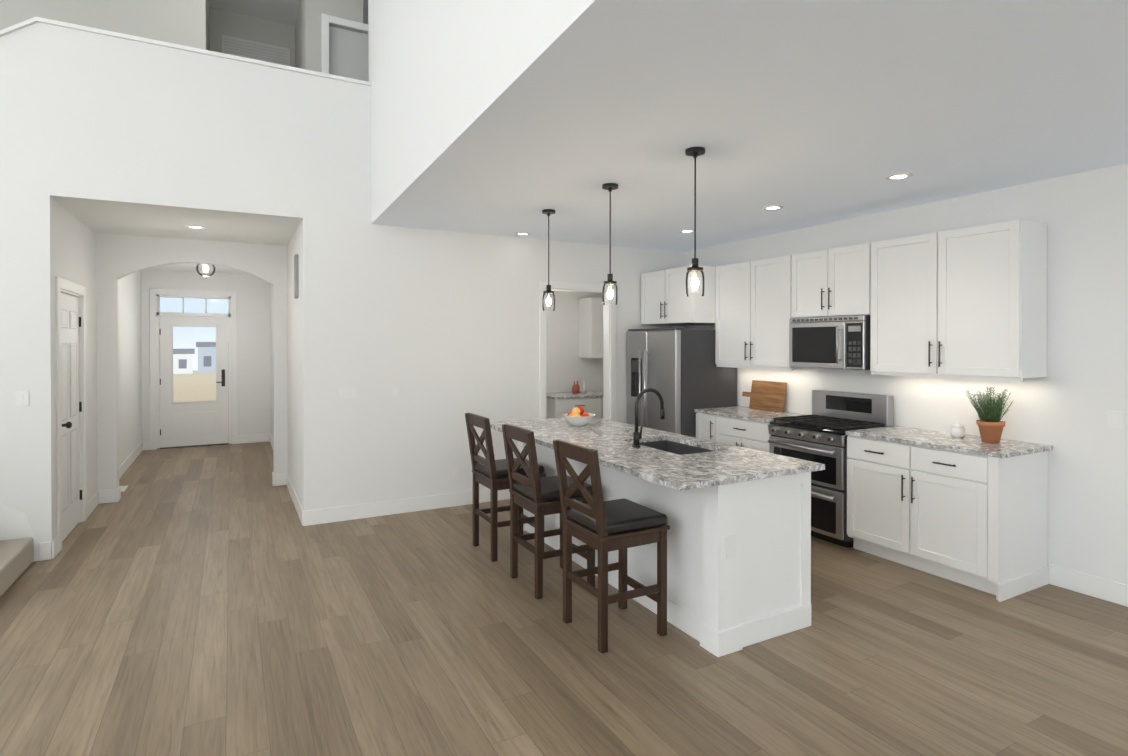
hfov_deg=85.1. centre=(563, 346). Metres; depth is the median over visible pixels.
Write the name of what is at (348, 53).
door
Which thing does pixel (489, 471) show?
stool
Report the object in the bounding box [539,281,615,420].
door frame
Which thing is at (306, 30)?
wall
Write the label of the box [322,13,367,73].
door frame
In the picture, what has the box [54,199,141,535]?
wall
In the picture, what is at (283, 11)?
ceiling
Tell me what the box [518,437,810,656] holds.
kitchen island
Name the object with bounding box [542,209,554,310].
pendant light
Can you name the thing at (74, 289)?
trim
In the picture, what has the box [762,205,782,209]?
recessed light
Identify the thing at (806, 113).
ceiling
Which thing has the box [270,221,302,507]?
wall
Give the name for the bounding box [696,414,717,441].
base cabinet
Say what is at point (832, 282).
upper cabinet
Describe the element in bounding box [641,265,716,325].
upper cabinet
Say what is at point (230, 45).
air vent
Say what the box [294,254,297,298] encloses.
door chime
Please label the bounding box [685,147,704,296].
pendant light
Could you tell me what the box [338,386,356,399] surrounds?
light switch
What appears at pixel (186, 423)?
front door
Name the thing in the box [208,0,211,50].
wall
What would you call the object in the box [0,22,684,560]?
wall
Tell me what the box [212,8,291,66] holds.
wall
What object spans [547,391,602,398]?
countertop
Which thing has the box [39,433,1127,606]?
baseboard
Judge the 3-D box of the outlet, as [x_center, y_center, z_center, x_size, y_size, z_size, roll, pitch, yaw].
[3.059,0.467,4.580,0.005,0.115,0.075,0,0,-28]
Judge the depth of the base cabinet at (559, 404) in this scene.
7.99 m
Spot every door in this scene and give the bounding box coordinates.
[61,293,81,541]
[159,297,228,447]
[329,26,368,81]
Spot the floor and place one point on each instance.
(210, 600)
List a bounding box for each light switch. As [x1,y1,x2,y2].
[16,390,28,405]
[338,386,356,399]
[1107,410,1123,429]
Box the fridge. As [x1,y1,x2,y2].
[626,328,736,437]
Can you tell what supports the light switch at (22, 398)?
attached to the wall at (440, 328)
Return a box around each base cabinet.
[547,395,602,418]
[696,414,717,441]
[718,418,770,452]
[846,434,1049,601]
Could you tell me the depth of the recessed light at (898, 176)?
4.08 m
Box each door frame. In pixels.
[149,288,236,449]
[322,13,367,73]
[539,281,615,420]
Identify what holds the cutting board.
on the countertop at (747, 414)
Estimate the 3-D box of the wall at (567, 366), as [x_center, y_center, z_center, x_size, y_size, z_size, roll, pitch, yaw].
[-0.453,0.210,8.394,2.550,2.740,0.120,0,0,-28]
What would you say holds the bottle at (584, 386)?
on the countertop at (559, 395)
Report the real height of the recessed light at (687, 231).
0.008 m
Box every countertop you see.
[490,417,824,492]
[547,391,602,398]
[694,406,805,421]
[846,426,1052,457]
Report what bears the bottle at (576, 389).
on the countertop at (559, 395)
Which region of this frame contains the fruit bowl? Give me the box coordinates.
[561,406,595,425]
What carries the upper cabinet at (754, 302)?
attached to the wall at (1072, 398)
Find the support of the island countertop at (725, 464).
on the kitchen island
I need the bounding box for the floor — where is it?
[0,442,1127,755]
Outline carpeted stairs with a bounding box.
[0,502,37,596]
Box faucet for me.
[632,388,664,447]
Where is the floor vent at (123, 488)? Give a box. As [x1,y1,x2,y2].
[121,485,127,491]
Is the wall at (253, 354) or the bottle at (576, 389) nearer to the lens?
the bottle at (576, 389)
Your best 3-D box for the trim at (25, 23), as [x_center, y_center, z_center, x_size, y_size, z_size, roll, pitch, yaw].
[-4.236,-1.283,4.482,5.480,2.325,0.170,0,0,-28]
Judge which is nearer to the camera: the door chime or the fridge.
the door chime
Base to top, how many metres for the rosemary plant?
0.389 m
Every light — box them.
[186,225,204,228]
[196,264,214,276]
[515,232,529,234]
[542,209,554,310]
[602,183,617,304]
[679,229,693,232]
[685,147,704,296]
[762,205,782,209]
[885,173,912,179]
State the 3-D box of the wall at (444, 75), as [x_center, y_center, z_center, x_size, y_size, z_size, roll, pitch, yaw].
[0.488,-2.546,1.346,0.390,2.858,10.120,0,0,-28]
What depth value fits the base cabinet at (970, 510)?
4.15 m
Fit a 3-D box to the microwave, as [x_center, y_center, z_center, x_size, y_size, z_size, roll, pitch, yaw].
[2.380,-0.033,5.349,0.454,0.441,0.752,0,0,-28]
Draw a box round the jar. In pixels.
[951,422,964,437]
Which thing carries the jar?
on the countertop at (937, 440)
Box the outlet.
[969,401,979,416]
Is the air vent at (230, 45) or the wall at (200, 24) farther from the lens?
the air vent at (230, 45)
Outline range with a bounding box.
[768,390,893,547]
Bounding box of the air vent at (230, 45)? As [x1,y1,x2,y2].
[221,35,289,65]
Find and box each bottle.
[572,381,577,393]
[582,381,585,393]
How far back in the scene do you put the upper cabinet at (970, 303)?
4.32 m
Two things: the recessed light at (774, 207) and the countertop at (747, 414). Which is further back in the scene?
the countertop at (747, 414)
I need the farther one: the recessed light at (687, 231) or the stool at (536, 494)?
the recessed light at (687, 231)
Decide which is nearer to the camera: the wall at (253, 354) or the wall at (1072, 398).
the wall at (1072, 398)
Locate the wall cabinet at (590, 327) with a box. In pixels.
[579,297,602,357]
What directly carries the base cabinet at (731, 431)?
on the floor
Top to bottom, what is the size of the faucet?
0.387 m
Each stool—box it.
[465,413,545,561]
[502,424,594,599]
[553,439,669,652]
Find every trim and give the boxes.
[0,17,370,85]
[56,277,86,551]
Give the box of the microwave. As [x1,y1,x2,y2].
[789,315,869,369]
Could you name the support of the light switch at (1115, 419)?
attached to the wall at (1072, 398)
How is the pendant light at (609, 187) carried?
hanging from the ceiling at (806, 113)
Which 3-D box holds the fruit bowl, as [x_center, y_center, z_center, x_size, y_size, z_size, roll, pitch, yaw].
[0.123,0.579,5.137,0.292,0.161,0.292,0,0,-28]
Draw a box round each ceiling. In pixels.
[55,0,1127,273]
[209,0,367,33]
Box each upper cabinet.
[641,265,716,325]
[713,254,803,370]
[797,243,868,317]
[869,219,1047,378]
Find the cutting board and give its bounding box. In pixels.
[742,380,786,412]
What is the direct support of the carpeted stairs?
on the floor
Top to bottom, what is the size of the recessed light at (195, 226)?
0.008 m
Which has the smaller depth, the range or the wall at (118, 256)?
the range
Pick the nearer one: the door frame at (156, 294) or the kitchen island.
the kitchen island
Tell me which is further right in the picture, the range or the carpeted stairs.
the range
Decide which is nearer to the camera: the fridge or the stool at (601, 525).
the stool at (601, 525)
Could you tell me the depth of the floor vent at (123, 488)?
6.84 m
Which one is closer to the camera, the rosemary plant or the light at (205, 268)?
the rosemary plant
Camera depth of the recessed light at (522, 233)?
6.20 m
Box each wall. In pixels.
[0,0,362,71]
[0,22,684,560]
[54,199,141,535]
[96,233,287,490]
[141,270,270,440]
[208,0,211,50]
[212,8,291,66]
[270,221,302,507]
[292,0,319,71]
[368,0,593,222]
[547,290,602,392]
[684,163,1127,584]
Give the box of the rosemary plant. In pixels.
[964,386,1011,442]
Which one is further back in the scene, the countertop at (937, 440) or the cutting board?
the cutting board
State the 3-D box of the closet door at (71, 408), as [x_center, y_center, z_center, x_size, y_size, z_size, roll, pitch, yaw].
[-4.181,0.576,5.219,0.124,2.025,0.824,0,0,-28]

